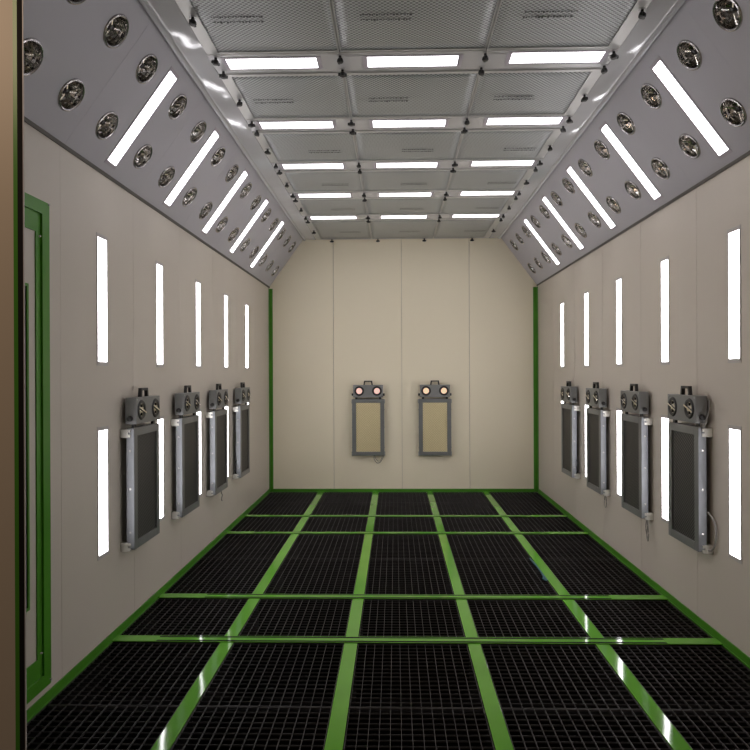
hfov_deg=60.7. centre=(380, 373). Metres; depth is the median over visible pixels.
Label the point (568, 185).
air nozzle
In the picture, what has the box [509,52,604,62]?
diffuser
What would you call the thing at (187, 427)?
heater
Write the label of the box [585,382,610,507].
heater
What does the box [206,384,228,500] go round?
heater
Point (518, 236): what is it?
air nozzle
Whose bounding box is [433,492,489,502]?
floor grate
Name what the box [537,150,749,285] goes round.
trim
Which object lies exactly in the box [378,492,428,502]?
floor grate
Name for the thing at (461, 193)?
strip light
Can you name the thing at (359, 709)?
floor grate
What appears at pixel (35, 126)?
trim
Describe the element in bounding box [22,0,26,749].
trim
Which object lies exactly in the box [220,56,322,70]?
strip light
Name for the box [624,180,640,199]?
air nozzle
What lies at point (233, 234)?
bowl
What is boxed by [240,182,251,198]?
air nozzle
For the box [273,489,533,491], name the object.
baseboard
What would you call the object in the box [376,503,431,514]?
floor grate
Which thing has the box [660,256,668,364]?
strip light
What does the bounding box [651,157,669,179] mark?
air nozzle
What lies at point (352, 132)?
handle
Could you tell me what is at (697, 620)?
baseboard
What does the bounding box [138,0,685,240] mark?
trim
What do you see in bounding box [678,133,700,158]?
air nozzle
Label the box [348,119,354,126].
handle
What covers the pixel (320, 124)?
strip light
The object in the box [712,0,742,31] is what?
air nozzle
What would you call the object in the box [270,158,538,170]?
ceiling beam
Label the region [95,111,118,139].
air nozzle
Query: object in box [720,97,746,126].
air nozzle
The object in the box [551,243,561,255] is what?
air nozzle
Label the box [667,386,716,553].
heater
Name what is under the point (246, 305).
diffuser
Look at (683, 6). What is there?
trim
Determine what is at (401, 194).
strip light
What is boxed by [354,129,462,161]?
panel
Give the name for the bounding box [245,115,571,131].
ceiling beam
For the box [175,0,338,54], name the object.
panel
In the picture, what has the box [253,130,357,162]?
panel
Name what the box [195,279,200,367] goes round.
strip light
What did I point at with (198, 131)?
bowl
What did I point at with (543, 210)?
air nozzle
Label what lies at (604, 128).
strip light
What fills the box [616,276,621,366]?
strip light
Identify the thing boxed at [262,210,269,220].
bowl
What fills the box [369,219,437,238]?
panel
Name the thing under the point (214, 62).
handle
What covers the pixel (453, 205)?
panel
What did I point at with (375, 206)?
panel
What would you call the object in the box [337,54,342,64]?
handle
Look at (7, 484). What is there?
wall
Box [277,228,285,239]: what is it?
air nozzle
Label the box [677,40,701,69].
air nozzle
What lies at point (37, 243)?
door
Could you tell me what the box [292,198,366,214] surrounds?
panel
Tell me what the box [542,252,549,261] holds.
bowl
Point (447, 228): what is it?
panel
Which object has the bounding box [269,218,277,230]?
air nozzle
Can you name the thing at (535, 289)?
trim
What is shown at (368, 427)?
heater
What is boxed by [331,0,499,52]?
panel
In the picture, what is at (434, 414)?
heater
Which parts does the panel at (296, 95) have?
ceiling knob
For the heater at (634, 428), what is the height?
1.168 m
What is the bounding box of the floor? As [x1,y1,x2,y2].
[27,493,749,748]
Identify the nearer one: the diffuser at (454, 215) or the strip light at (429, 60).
the strip light at (429, 60)
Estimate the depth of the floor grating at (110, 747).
3.78 m
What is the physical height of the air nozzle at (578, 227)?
0.142 m
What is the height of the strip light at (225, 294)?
0.763 m
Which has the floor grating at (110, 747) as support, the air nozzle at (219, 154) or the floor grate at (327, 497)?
the floor grate at (327, 497)
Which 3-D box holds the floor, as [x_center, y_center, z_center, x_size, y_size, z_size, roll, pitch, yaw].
[0.232,1.769,5.346,3.699,0.348,6.662,0,0,1]
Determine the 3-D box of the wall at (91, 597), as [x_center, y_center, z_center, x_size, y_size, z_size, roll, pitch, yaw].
[-1.603,0.376,5.370,0.040,3.096,6.615,0,0,1]
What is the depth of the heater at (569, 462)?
6.76 m
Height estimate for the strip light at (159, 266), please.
0.763 m
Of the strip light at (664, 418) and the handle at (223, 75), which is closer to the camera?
the handle at (223, 75)
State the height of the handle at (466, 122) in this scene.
0.044 m
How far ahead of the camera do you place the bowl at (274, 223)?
7.20 m
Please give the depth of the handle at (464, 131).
4.71 m
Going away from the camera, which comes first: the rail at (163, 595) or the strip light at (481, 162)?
the rail at (163, 595)
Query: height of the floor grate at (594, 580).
0.010 m
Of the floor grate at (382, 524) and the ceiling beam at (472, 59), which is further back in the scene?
the floor grate at (382, 524)
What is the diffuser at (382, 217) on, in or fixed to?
attached to the strip light at (385, 216)
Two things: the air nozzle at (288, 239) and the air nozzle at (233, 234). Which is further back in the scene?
the air nozzle at (288, 239)
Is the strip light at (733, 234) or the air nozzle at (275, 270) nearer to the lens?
the strip light at (733, 234)
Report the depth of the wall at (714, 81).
4.09 m
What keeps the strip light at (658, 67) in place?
attached to the wall at (714, 81)
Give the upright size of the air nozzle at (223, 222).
0.143 m
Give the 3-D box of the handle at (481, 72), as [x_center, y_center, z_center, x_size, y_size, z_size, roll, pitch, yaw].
[0.597,-1.797,3.797,0.039,0.044,0.051,0,0,28]
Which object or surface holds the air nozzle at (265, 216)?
attached to the wall at (70, 36)
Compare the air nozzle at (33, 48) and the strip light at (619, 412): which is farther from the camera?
the strip light at (619, 412)
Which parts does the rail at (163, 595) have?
plate, plate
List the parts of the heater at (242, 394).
rail, handle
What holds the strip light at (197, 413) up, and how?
attached to the wall at (91, 597)
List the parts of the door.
pane, frame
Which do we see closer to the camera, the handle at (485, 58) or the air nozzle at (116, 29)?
the air nozzle at (116, 29)
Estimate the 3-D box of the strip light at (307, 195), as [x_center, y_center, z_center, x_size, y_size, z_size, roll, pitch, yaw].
[-0.570,-1.813,6.505,0.574,0.002,0.151,0,0,1]
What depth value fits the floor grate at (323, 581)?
5.06 m
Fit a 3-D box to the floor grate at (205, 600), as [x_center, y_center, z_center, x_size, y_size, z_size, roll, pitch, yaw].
[-1.268,1.604,4.219,0.647,0.010,0.656,0,0,1]
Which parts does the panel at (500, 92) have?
ceiling knob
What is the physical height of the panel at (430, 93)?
0.025 m
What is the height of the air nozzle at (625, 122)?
0.142 m
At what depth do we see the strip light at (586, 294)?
6.39 m
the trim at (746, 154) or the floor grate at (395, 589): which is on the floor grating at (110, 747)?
the floor grate at (395, 589)
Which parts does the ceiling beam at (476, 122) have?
plate, plate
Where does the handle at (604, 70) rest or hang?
attached to the ceiling beam at (472, 59)
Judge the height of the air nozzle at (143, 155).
0.143 m
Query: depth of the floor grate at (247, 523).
6.83 m
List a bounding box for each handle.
[211,56,219,65]
[219,70,227,78]
[248,120,254,127]
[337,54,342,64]
[338,68,346,77]
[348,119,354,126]
[349,128,355,134]
[461,127,467,133]
[464,117,469,124]
[478,66,484,75]
[482,52,488,61]
[560,125,565,132]
[566,116,572,123]
[601,64,607,73]
[609,50,618,59]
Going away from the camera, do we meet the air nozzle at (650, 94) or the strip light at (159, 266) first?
the air nozzle at (650, 94)
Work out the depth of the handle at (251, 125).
4.58 m
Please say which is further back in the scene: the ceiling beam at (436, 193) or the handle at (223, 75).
the ceiling beam at (436, 193)
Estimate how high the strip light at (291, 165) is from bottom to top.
0.002 m
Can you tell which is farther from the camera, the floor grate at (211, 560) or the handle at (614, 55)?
the floor grate at (211, 560)
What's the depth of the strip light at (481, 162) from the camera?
5.53 m
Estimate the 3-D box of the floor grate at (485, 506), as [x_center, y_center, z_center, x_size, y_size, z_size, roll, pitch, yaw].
[1.008,1.595,7.539,0.667,0.010,0.724,0,0,1]
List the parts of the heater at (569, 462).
rail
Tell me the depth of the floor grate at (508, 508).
7.56 m
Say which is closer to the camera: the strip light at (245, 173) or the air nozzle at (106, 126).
the air nozzle at (106, 126)
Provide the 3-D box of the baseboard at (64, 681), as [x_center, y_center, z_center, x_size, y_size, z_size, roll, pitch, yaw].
[-1.572,1.576,5.357,0.012,0.053,6.573,0,0,1]
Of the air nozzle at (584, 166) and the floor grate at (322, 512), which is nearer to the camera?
the air nozzle at (584, 166)
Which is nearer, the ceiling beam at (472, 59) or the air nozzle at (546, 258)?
the ceiling beam at (472, 59)
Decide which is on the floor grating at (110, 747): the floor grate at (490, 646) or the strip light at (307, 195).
the floor grate at (490, 646)
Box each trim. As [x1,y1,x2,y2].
[12,0,19,749]
[17,0,24,749]
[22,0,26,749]
[24,116,269,287]
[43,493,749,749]
[65,21,288,273]
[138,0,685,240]
[269,287,538,491]
[333,267,469,407]
[514,6,749,274]
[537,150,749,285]
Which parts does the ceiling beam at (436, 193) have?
plate, plate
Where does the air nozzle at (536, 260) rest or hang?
attached to the wall at (714, 81)
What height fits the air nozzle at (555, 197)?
0.142 m
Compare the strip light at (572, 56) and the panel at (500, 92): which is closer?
the strip light at (572, 56)
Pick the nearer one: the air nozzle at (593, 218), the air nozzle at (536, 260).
the air nozzle at (593, 218)
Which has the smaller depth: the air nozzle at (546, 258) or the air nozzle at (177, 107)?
the air nozzle at (177, 107)
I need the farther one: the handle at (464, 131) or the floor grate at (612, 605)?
the handle at (464, 131)
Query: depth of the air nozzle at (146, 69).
3.54 m
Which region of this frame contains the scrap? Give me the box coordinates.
[529,558,547,580]
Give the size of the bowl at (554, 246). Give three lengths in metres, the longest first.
0.144 x 0.141 x 0.070 m
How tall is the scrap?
0.005 m
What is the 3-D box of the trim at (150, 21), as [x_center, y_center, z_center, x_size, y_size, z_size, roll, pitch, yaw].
[-1.354,-1.495,5.572,0.457,0.635,4.566,0,0,1]
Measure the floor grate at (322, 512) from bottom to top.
0.010 m
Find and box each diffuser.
[98,237,106,361]
[99,430,107,555]
[157,419,162,517]
[197,412,200,493]
[226,58,317,68]
[246,305,247,367]
[298,194,350,196]
[311,216,355,218]
[381,216,426,218]
[453,214,498,216]
[472,161,533,165]
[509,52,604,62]
[585,293,587,364]
[617,279,620,363]
[617,410,621,494]
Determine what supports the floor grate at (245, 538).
on the floor grating at (110, 747)
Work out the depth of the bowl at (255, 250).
7.20 m
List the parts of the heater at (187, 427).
rail, handle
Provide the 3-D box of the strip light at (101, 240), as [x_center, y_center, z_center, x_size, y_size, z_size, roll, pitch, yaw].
[-1.622,-0.429,3.728,0.002,0.763,0.142,0,0,1]
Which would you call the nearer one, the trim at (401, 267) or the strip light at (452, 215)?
the strip light at (452, 215)
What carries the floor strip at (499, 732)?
on the floor grating at (110, 747)
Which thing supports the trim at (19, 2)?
attached to the wall at (7, 484)
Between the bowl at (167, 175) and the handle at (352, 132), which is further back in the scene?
the handle at (352, 132)
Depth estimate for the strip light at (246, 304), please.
7.34 m
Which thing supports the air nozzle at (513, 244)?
attached to the wall at (714, 81)
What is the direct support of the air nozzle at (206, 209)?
attached to the wall at (70, 36)
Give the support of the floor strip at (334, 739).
on the floor grating at (110, 747)
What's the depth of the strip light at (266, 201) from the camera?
6.48 m
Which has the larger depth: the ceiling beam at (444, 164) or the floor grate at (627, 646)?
the ceiling beam at (444, 164)
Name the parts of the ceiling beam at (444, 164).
plate, plate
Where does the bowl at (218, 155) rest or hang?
on the air nozzle at (219, 154)
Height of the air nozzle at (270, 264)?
0.143 m
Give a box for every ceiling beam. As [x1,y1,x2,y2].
[208,47,618,73]
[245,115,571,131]
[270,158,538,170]
[289,190,520,198]
[302,213,505,219]
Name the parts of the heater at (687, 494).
handle, rail, knob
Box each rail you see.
[112,635,722,644]
[158,593,668,599]
[226,531,588,533]
[244,515,567,516]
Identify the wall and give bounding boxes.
[0,0,15,749]
[24,0,302,285]
[24,122,268,708]
[269,238,536,488]
[502,0,749,283]
[537,155,749,656]
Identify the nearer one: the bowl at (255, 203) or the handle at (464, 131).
the handle at (464, 131)
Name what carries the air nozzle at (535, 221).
attached to the wall at (714, 81)
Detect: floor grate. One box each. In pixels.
[27,705,178,749]
[47,643,219,705]
[121,599,247,635]
[165,558,274,593]
[170,706,331,749]
[197,643,343,706]
[202,534,290,557]
[230,517,301,530]
[239,599,351,635]
[247,503,309,514]
[260,492,317,502]
[264,558,359,593]
[285,535,364,557]
[302,517,367,531]
[311,503,370,514]
[318,492,372,502]
[344,707,494,749]
[350,644,482,708]
[359,600,464,636]
[365,558,452,593]
[370,535,443,558]
[374,517,436,531]
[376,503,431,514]
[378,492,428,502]
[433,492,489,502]
[436,503,498,514]
[441,517,510,531]
[446,535,530,558]
[454,558,557,594]
[467,600,588,637]
[481,645,641,709]
[489,492,549,502]
[498,503,563,514]
[501,708,671,749]
[510,517,583,531]
[523,535,616,558]
[542,559,659,594]
[575,601,711,637]
[610,645,749,710]
[661,710,749,749]
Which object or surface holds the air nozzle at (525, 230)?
attached to the wall at (714, 81)
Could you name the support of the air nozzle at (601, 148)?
attached to the wall at (714, 81)
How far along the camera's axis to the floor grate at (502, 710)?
2.86 m
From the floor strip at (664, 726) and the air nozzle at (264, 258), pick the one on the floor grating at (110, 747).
the floor strip at (664, 726)
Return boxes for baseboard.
[27,489,269,722]
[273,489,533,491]
[538,489,749,668]
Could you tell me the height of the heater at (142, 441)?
1.010 m
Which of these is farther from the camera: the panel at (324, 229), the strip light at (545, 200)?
the panel at (324, 229)
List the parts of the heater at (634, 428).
handle, rail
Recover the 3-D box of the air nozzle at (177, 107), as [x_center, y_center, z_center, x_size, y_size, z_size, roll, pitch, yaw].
[-1.268,-1.667,3.994,0.143,0.143,0.146,0,0,43]
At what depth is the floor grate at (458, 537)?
5.89 m
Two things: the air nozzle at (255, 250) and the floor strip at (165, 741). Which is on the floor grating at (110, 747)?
the floor strip at (165, 741)
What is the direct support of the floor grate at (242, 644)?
on the floor grating at (110, 747)
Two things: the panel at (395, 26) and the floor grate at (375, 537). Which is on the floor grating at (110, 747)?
the floor grate at (375, 537)
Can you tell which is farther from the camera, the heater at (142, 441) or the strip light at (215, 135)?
the strip light at (215, 135)
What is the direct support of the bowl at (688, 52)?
on the air nozzle at (688, 53)
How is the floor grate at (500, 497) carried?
on the floor grating at (110, 747)
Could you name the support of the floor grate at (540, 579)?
on the floor grating at (110, 747)
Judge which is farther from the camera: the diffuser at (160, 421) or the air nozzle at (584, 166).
the air nozzle at (584, 166)
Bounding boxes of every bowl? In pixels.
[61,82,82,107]
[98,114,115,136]
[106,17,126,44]
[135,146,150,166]
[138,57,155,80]
[160,168,173,185]
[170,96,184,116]
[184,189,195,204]
[192,123,204,140]
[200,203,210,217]
[212,148,223,164]
[217,218,226,230]
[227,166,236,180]
[229,229,237,240]
[241,184,250,196]
[241,239,249,249]
[250,247,257,256]
[252,197,259,208]
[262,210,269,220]
[270,219,276,229]
[531,216,539,226]
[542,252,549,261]
[552,193,560,204]
[552,244,560,253]
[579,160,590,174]
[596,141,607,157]
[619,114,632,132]
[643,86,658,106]
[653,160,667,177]
[679,43,698,67]
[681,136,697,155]
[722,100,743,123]
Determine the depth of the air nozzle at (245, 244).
6.78 m
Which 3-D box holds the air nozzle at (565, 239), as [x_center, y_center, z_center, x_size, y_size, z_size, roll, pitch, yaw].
[1.919,-1.371,6.599,0.143,0.142,0.146,0,0,43]
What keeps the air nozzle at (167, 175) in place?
attached to the wall at (70, 36)
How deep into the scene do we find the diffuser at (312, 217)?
7.42 m
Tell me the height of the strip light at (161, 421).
0.763 m
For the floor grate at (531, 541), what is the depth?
5.86 m
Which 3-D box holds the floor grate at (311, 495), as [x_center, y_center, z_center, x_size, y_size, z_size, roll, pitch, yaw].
[-1.176,1.604,8.306,0.647,0.010,0.699,0,0,1]
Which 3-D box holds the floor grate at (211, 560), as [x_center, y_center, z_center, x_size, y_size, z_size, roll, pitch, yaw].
[-1.249,1.604,5.098,0.647,0.010,0.929,0,0,1]
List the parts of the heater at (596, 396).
handle, rail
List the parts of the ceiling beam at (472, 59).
plate, plate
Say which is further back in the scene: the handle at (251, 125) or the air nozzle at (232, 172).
the air nozzle at (232, 172)
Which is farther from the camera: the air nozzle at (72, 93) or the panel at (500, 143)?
the panel at (500, 143)
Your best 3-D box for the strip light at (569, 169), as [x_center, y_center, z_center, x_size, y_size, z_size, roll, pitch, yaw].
[1.792,-1.502,5.458,0.405,0.541,0.134,0,0,1]
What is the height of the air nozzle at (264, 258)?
0.143 m
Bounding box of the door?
[25,192,51,703]
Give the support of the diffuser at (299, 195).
attached to the strip light at (307, 195)
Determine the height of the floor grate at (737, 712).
0.010 m
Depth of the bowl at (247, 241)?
6.79 m
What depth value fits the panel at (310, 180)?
6.02 m
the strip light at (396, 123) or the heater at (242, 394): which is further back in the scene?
the heater at (242, 394)
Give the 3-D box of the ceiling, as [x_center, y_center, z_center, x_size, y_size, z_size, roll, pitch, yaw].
[0.207,-1.852,5.329,2.727,0.024,6.615,0,0,1]
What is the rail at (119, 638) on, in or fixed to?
on the floor grating at (110, 747)
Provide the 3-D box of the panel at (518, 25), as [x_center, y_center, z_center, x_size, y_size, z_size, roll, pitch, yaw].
[0.962,-1.807,3.207,0.752,0.060,0.786,0,0,1]
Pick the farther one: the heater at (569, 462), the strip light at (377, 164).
the heater at (569, 462)
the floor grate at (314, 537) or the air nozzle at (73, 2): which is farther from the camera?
the floor grate at (314, 537)
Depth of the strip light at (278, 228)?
7.39 m
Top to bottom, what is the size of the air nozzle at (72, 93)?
0.143 m
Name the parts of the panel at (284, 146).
ceiling knob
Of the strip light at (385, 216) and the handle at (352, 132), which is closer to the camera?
the handle at (352, 132)
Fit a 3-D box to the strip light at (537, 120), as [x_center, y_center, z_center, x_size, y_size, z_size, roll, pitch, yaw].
[1.031,-1.820,4.606,0.574,0.002,0.151,0,0,1]
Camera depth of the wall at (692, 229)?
4.48 m
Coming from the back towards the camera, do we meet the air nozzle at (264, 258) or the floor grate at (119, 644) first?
the air nozzle at (264, 258)
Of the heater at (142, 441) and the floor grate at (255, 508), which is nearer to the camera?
the heater at (142, 441)
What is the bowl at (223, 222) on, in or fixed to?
on the air nozzle at (223, 222)
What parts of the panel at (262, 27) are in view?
ceiling knob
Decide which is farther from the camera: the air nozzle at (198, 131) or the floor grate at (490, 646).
the air nozzle at (198, 131)
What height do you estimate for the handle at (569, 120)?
0.044 m
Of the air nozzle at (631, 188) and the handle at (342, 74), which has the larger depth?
the air nozzle at (631, 188)
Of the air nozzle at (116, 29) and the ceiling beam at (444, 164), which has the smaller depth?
the air nozzle at (116, 29)
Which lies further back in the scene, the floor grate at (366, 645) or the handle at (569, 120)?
the handle at (569, 120)
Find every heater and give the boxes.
[120,388,159,551]
[171,385,199,518]
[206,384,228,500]
[232,382,250,478]
[351,381,384,462]
[418,380,451,455]
[560,381,579,478]
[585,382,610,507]
[620,384,652,540]
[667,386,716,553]
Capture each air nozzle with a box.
[24,38,43,75]
[58,78,84,110]
[66,0,84,4]
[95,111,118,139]
[103,14,128,47]
[133,144,152,168]
[136,54,157,83]
[158,166,174,187]
[168,94,186,119]
[182,187,196,206]
[190,121,206,142]
[199,202,212,219]
[211,146,225,165]
[216,216,227,232]
[225,164,238,181]
[228,227,238,241]
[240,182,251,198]
[240,238,250,251]
[249,246,258,258]
[250,195,261,209]
[259,254,267,265]
[261,208,270,221]
[265,260,273,271]
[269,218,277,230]
[271,265,279,275]
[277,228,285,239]
[283,235,290,246]
[288,242,295,252]
[510,240,517,250]
[515,233,523,244]
[522,226,530,237]
[527,263,535,273]
[530,215,540,227]
[534,257,542,268]
[539,205,549,218]
[541,251,550,262]
[551,191,562,205]
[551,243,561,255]
[561,234,571,247]
[562,178,574,193]
[575,223,586,237]
[578,159,592,176]
[588,212,600,227]
[594,140,609,159]
[606,196,620,213]
[617,112,634,134]
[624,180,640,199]
[641,83,661,108]
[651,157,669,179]
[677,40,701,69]
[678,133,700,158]
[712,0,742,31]
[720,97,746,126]
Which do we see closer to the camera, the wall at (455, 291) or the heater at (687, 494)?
the heater at (687, 494)
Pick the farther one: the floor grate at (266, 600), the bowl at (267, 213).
the bowl at (267, 213)
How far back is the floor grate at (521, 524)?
6.75 m
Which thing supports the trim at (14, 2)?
attached to the wall at (7, 484)
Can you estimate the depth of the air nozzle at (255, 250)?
7.20 m
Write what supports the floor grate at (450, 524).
on the floor grating at (110, 747)
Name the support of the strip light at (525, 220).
attached to the wall at (714, 81)
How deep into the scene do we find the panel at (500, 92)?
4.13 m
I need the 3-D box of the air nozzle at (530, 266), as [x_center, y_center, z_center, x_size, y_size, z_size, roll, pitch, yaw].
[1.958,-1.371,8.294,0.143,0.142,0.146,0,0,43]
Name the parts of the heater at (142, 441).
rail, knob, handle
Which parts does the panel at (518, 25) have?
ceiling knob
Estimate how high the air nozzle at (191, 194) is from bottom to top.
0.143 m
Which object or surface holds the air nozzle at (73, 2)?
attached to the wall at (70, 36)
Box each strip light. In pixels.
[96,232,107,365]
[97,425,108,560]
[105,66,178,169]
[156,261,163,366]
[156,415,163,521]
[162,128,220,208]
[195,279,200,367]
[196,409,201,495]
[201,168,248,234]
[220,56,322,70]
[224,293,227,368]
[228,198,268,254]
[245,303,248,369]
[249,220,284,268]
[255,120,336,129]
[279,163,346,168]
[296,193,352,197]
[308,216,357,219]
[362,54,462,67]
[369,119,449,127]
[374,162,439,167]
[377,192,433,196]
[379,215,428,218]
[450,214,501,217]
[458,191,516,195]
[468,160,537,166]
[483,116,566,125]
[504,50,610,64]
[523,218,560,265]
[541,195,584,250]
[561,301,563,367]
[565,164,617,230]
[584,290,588,367]
[585,403,588,478]
[599,121,662,202]
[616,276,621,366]
[616,408,622,497]
[649,56,732,159]
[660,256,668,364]
[661,414,669,523]
[727,224,740,362]
[728,424,741,563]
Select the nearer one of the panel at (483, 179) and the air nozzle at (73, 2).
the air nozzle at (73, 2)
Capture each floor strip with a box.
[151,492,323,749]
[324,492,378,749]
[427,492,513,749]
[483,492,691,749]
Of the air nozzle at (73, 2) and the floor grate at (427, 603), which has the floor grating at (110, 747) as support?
the floor grate at (427, 603)
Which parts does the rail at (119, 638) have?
plate, plate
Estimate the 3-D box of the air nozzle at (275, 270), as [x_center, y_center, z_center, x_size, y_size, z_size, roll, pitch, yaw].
[-1.387,-1.359,8.421,0.143,0.143,0.146,0,0,43]
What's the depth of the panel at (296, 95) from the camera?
4.16 m
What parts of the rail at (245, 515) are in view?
plate, plate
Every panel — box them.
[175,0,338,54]
[222,72,350,119]
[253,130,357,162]
[276,170,362,192]
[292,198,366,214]
[305,220,371,239]
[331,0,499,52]
[344,70,478,118]
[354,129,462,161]
[361,169,451,191]
[365,197,443,214]
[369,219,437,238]
[433,219,499,238]
[440,197,514,213]
[447,168,534,190]
[455,128,560,160]
[468,68,601,116]
[487,0,651,50]
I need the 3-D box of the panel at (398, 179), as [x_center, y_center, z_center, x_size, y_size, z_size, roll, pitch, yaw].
[0.235,-1.822,6.044,0.819,0.025,0.667,0,0,1]
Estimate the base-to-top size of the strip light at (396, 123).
0.002 m
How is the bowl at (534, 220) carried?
on the air nozzle at (535, 221)
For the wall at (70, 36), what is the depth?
3.63 m
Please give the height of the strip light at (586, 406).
0.763 m
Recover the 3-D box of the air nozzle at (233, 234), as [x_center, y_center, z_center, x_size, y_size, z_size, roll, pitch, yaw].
[-1.437,-1.359,6.236,0.143,0.143,0.146,0,0,43]
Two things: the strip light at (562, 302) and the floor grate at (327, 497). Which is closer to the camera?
the strip light at (562, 302)
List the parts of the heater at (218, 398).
rail, handle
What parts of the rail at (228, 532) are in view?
plate, plate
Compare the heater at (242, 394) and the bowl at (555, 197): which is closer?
the bowl at (555, 197)
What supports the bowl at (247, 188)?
on the air nozzle at (248, 186)
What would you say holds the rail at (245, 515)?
on the floor grating at (110, 747)
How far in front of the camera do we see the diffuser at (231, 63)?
3.74 m
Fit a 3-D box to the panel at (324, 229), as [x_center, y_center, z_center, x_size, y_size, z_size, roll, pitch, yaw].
[-0.510,-1.819,8.101,0.752,0.025,1.073,0,0,1]
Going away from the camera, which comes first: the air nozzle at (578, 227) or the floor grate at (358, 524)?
the air nozzle at (578, 227)
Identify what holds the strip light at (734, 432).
attached to the wall at (692, 229)
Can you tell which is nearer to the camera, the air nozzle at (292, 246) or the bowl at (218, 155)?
the bowl at (218, 155)
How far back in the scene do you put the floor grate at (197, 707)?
2.89 m
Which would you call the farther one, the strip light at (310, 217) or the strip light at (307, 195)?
the strip light at (310, 217)
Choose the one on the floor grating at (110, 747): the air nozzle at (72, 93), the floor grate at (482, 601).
the floor grate at (482, 601)
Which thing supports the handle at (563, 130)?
attached to the ceiling beam at (476, 122)
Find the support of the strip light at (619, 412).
attached to the wall at (692, 229)
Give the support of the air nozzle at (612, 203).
attached to the wall at (714, 81)
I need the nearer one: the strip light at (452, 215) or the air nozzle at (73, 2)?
the air nozzle at (73, 2)

